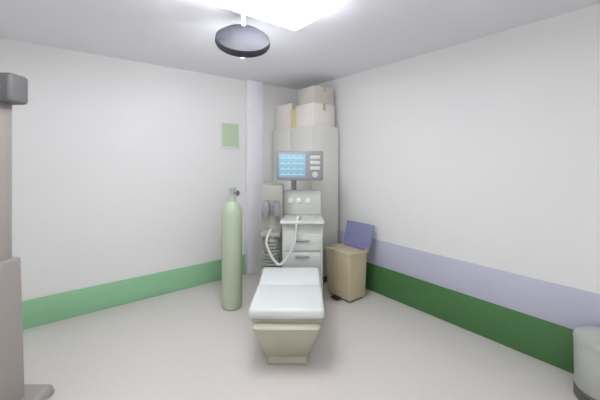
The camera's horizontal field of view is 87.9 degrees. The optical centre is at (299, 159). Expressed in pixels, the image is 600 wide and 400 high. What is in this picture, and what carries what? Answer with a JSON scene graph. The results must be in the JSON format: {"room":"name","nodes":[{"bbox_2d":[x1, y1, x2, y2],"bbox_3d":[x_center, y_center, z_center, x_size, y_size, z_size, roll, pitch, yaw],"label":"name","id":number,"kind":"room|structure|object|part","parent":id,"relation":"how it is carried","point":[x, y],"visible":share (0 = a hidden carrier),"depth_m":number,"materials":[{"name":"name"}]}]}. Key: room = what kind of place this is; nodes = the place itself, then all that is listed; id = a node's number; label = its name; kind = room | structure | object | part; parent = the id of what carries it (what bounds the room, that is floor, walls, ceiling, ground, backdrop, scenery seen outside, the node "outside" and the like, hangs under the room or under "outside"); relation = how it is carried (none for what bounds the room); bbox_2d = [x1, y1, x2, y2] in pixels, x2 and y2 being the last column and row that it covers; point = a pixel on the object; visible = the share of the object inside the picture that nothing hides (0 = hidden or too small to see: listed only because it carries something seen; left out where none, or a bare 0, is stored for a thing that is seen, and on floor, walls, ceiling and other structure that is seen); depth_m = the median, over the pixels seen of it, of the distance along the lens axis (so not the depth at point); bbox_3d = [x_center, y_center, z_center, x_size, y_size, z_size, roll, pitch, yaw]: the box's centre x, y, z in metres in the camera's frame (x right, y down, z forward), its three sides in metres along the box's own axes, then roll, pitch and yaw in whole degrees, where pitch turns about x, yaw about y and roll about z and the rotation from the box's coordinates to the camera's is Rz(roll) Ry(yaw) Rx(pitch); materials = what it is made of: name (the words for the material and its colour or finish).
{"room":"operating room","nodes":[
{"label":"operating room","id":0,"kind":"room"},
{"bbox_2d":[0,38,297,300],"bbox_3d":[-1.599,0.240,3.820,4.140,2.720,0.120,0,0,-38],"label":"wall","id":1,"kind":"structure","parent":0,"point":[120,169],"depth_m":3.42,"materials":[{"name":"paint"}]},
{"bbox_2d":[22,254,244,329],"bbox_3d":[-1.565,1.465,3.759,3.878,0.270,0.018,0,0,-38],"label":"baseboard","id":2,"kind":"structure","parent":1,"relation":"attached to","point":[39,311],"depth_m":3.39,"materials":[{"name":"green paint"}]},
{"bbox_2d":[220,120,239,148],"bbox_3d":[-0.952,-0.340,4.244,0.300,0.380,0.016,0,0,-38],"label":"notice","id":3,"kind":"object","parent":1,"relation":"attached to","point":[229,130],"visible":1,"depth_m":4.23,"materials":[{"name":"green paper"}]},
{"bbox_2d":[222,123,237,146],"bbox_3d":[-0.948,-0.340,4.238,0.240,0.310,0.003,0,0,-38],"label":"print","id":4,"kind":"object","parent":3,"relation":"attached to","point":[229,130],"depth_m":4.23},
{"bbox_2d":[245,80,262,274],"bbox_3d":[-0.654,0.240,4.431,0.260,2.720,0.090,0,0,-38],"label":"trim","id":5,"kind":"structure","parent":1,"relation":"attached to","point":[253,89],"depth_m":4.37,"materials":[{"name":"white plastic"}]},
{"bbox_2d":[0,0,599,89],"bbox_3d":[-0.014,-1.170,1.810,4.140,0.100,5.240,0,0,-38],"label":"ceiling","id":6,"kind":"structure","parent":0,"point":[352,36],"depth_m":2.69,"materials":[{"name":"paint"}]},
{"bbox_2d":[215,10,269,58],"bbox_3d":[-0.425,-0.922,2.309,0.402,0.396,0.304,0,0,-3],"label":"lamp","id":7,"kind":"object","parent":6,"relation":"hanging from","point":[242,40],"visible":0.94,"depth_m":2.21,"materials":[{"name":"grey metal"}]},
{"bbox_3d":[-0.422,-1.013,2.320,0.032,0.154,0.071,0,0,-3],"label":"arm","id":8,"kind":"part","parent":7,"relation":"part of","materials":[{"name":"white metal"}]},
{"bbox_2d":[202,0,324,30],"bbox_3d":[-0.447,-1.050,1.829,1.320,0.140,0.340,0,0,-38],"label":"ceiling light","id":9,"kind":"object","parent":6,"relation":"hanging from","point":[290,14],"visible":1,"depth_m":2.04,"materials":[{"name":"white plastic"}]},
{"bbox_2d":[23,272,577,399],"bbox_3d":[-0.014,1.650,1.810,4.140,0.100,5.240,0,0,-38],"label":"floor","id":10,"kind":"structure","parent":0,"point":[182,344],"depth_m":2.53,"materials":[{"name":"plastic"}]},
{"bbox_2d":[0,73,54,399],"bbox_3d":[-1.880,0.535,1.929,0.393,2.130,0.432,0,0,0],"label":"stand","id":11,"kind":"object","parent":10,"relation":"on","point":[13,87],"visible":1,"depth_m":1.93,"materials":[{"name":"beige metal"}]},
{"bbox_2d":[222,187,241,310],"bbox_3d":[-0.743,0.950,3.399,0.220,1.300,0.220,0,0,-38],"label":"gas cylinder","id":12,"kind":"object","parent":10,"relation":"on","point":[232,211],"visible":1,"depth_m":3.31,"materials":[{"name":"green metal"}]},
{"bbox_2d":[248,267,324,364],"bbox_3d":[-0.096,1.341,2.729,0.582,0.518,0.899,0,0,1],"label":"table","id":13,"kind":"object","parent":10,"relation":"on","point":[286,311],"visible":1,"depth_m":2.40,"materials":[{"name":"white upholstery"},{"name":"beige enamel"}]},
{"bbox_3d":[-0.096,1.220,2.744,0.540,0.040,0.790,0,0,1],"label":"frame","id":14,"kind":"part","parent":13,"relation":"part of","materials":[{"name":"beige metal"}]},
{"bbox_2d":[261,151,324,301],"bbox_3d":[-0.087,0.750,3.417,0.685,1.700,0.623,0,0,0],"label":"machine","id":15,"kind":"object","parent":10,"relation":"on","point":[292,221],"visible":0.84,"depth_m":3.38,"materials":[{"name":"grey plastic"}]},
{"bbox_3d":[-0.309,0.780,3.309,0.200,0.040,0.160,0,0,0],"label":"bellow lid","id":16,"kind":"part","parent":15,"relation":"part of","materials":[{"name":"beige plastic"}]},
{"bbox_3d":[-0.057,0.239,3.581,0.055,0.322,0.172,0,0,-12],"label":"monitor post","id":17,"kind":"part","parent":15,"relation":"part of","materials":[{"name":"grey metal"}]},
{"bbox_2d":[277,151,322,179],"bbox_3d":[0.001,0.062,3.464,0.510,0.325,0.090,0,0,0],"label":"monitor","id":18,"kind":"object","parent":15,"relation":"on","point":[291,165],"depth_m":3.41,"materials":[{"name":"plastic"}]},
{"bbox_2d":[280,214,324,223],"bbox_3d":[0.023,0.652,3.464,0.465,0.035,0.490,0,0,0],"label":"countertop","id":19,"kind":"structure","parent":15,"relation":"on","point":[287,219],"depth_m":3.32,"materials":[{"name":"white plastic"}]},
{"bbox_3d":[0.025,0.875,3.268,0.380,0.150,0.023,0,0,0],"label":"drawer","id":20,"kind":"part","parent":15,"relation":"part of","materials":[{"name":"white metal"}]},
{"bbox_3d":[0.025,1.065,3.268,0.380,0.200,0.023,0,0,0],"label":"drawer","id":21,"kind":"part","parent":15,"relation":"part of","materials":[{"name":"white metal"}]},
{"bbox_3d":[0.025,1.010,3.246,0.150,0.020,0.025,0,0,0],"label":"handle","id":22,"kind":"part","parent":15,"relation":"part of","materials":[{"name":"grey metal"}]},
{"bbox_2d":[273,125,337,282],"bbox_3d":[0.037,0.580,4.410,0.510,2.040,0.910,0,0,-38],"label":"tall cabinet","id":23,"kind":"object","parent":10,"relation":"on","point":[313,137],"visible":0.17,"depth_m":4.12,"materials":[{"name":"metal"}]},
{"bbox_3d":[-0.265,0.540,4.462,0.020,1.920,0.445,0,0,-38],"label":"door","id":24,"kind":"part","parent":23,"relation":"part of","materials":[{"name":"beige metal"}]},
{"bbox_2d":[276,103,298,129],"bbox_3d":[-0.102,-0.621,4.619,0.360,0.362,0.362,0,0,-41],"label":"carton","id":25,"kind":"object","parent":23,"relation":"on","point":[283,112],"visible":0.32,"depth_m":4.49,"materials":[{"name":"beige cardboard"}]},
{"bbox_2d":[291,109,295,127],"bbox_3d":[-0.060,-0.571,4.340,0.100,0.262,0.112,0,0,-38],"label":"carton","id":26,"kind":"object","parent":23,"relation":"on","point":[293,112],"visible":0.5,"depth_m":4.30,"materials":[{"name":"yellow cardboard"}]},
{"bbox_3d":[0.017,0.540,4.105,0.020,1.920,0.445,0,0,-38],"label":"door","id":27,"kind":"part","parent":23,"relation":"part of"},
{"bbox_2d":[296,102,334,126],"bbox_3d":[0.210,-0.591,4.240,0.380,0.302,0.362,0,0,-38],"label":"carton","id":28,"kind":"object","parent":23,"relation":"on","point":[318,114],"visible":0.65,"depth_m":4.11,"materials":[{"name":"beige cardboard"}]},
{"bbox_2d":[299,85,332,104],"bbox_3d":[0.224,-0.854,4.239,0.340,0.222,0.322,0,0,-41],"label":"carton","id":29,"kind":"object","parent":28,"relation":"on","point":[317,94],"visible":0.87,"depth_m":4.11,"materials":[{"name":"beige cardboard"}]},
{"bbox_2d":[324,220,373,302],"bbox_3d":[0.569,1.184,3.689,0.471,0.833,0.418,0,0,-38],"label":"waste bin","id":30,"kind":"object","parent":10,"relation":"on","point":[346,260],"visible":1,"depth_m":3.58,"materials":[{"name":"beige plastic"}]},
{"bbox_3d":[0.704,0.913,3.796,0.127,0.292,0.418,0,0,-38],"label":"lid","id":31,"kind":"part","parent":30,"relation":"part of","materials":[{"name":"blue plastic"}]},
{"bbox_2d":[573,326,599,399],"bbox_3d":[1.990,1.367,2.027,0.292,0.465,0.336,0,0,0],"label":"pedal bin","id":32,"kind":"object","parent":10,"relation":"on","point":[586,339],"visible":1,"depth_m":2.02,"materials":[{"name":"grey plastic"}]},
{"bbox_3d":[1.990,1.175,2.049,0.292,0.080,0.292,0,0,0],"label":"lid","id":33,"kind":"part","parent":32,"relation":"part of","materials":[{"name":"grey plastic"}]},
{"bbox_2d":[298,3,599,293],"bbox_3d":[1.602,0.240,3.008,0.120,2.720,5.120,0,0,-38],"label":"wall","id":34,"kind":"structure","parent":0,"point":[484,151],"depth_m":2.78,"materials":[{"name":"paint"}]},
{"bbox_2d":[338,230,599,329],"bbox_3d":[1.512,1.115,3.013,0.014,0.310,5.000,0,0,-38],"label":"wall stripe","id":35,"kind":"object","parent":34,"relation":"attached to","point":[565,306],"depth_m":2.73,"materials":[{"name":"purple paint"}]},
{"bbox_2d":[365,262,573,373],"bbox_3d":[1.510,1.435,3.012,0.018,0.330,5.000,0,0,-38],"label":"baseboard","id":36,"kind":"structure","parent":34,"relation":"attached to","point":[551,343],"depth_m":2.81,"materials":[{"name":"green plastic"}]}
]}

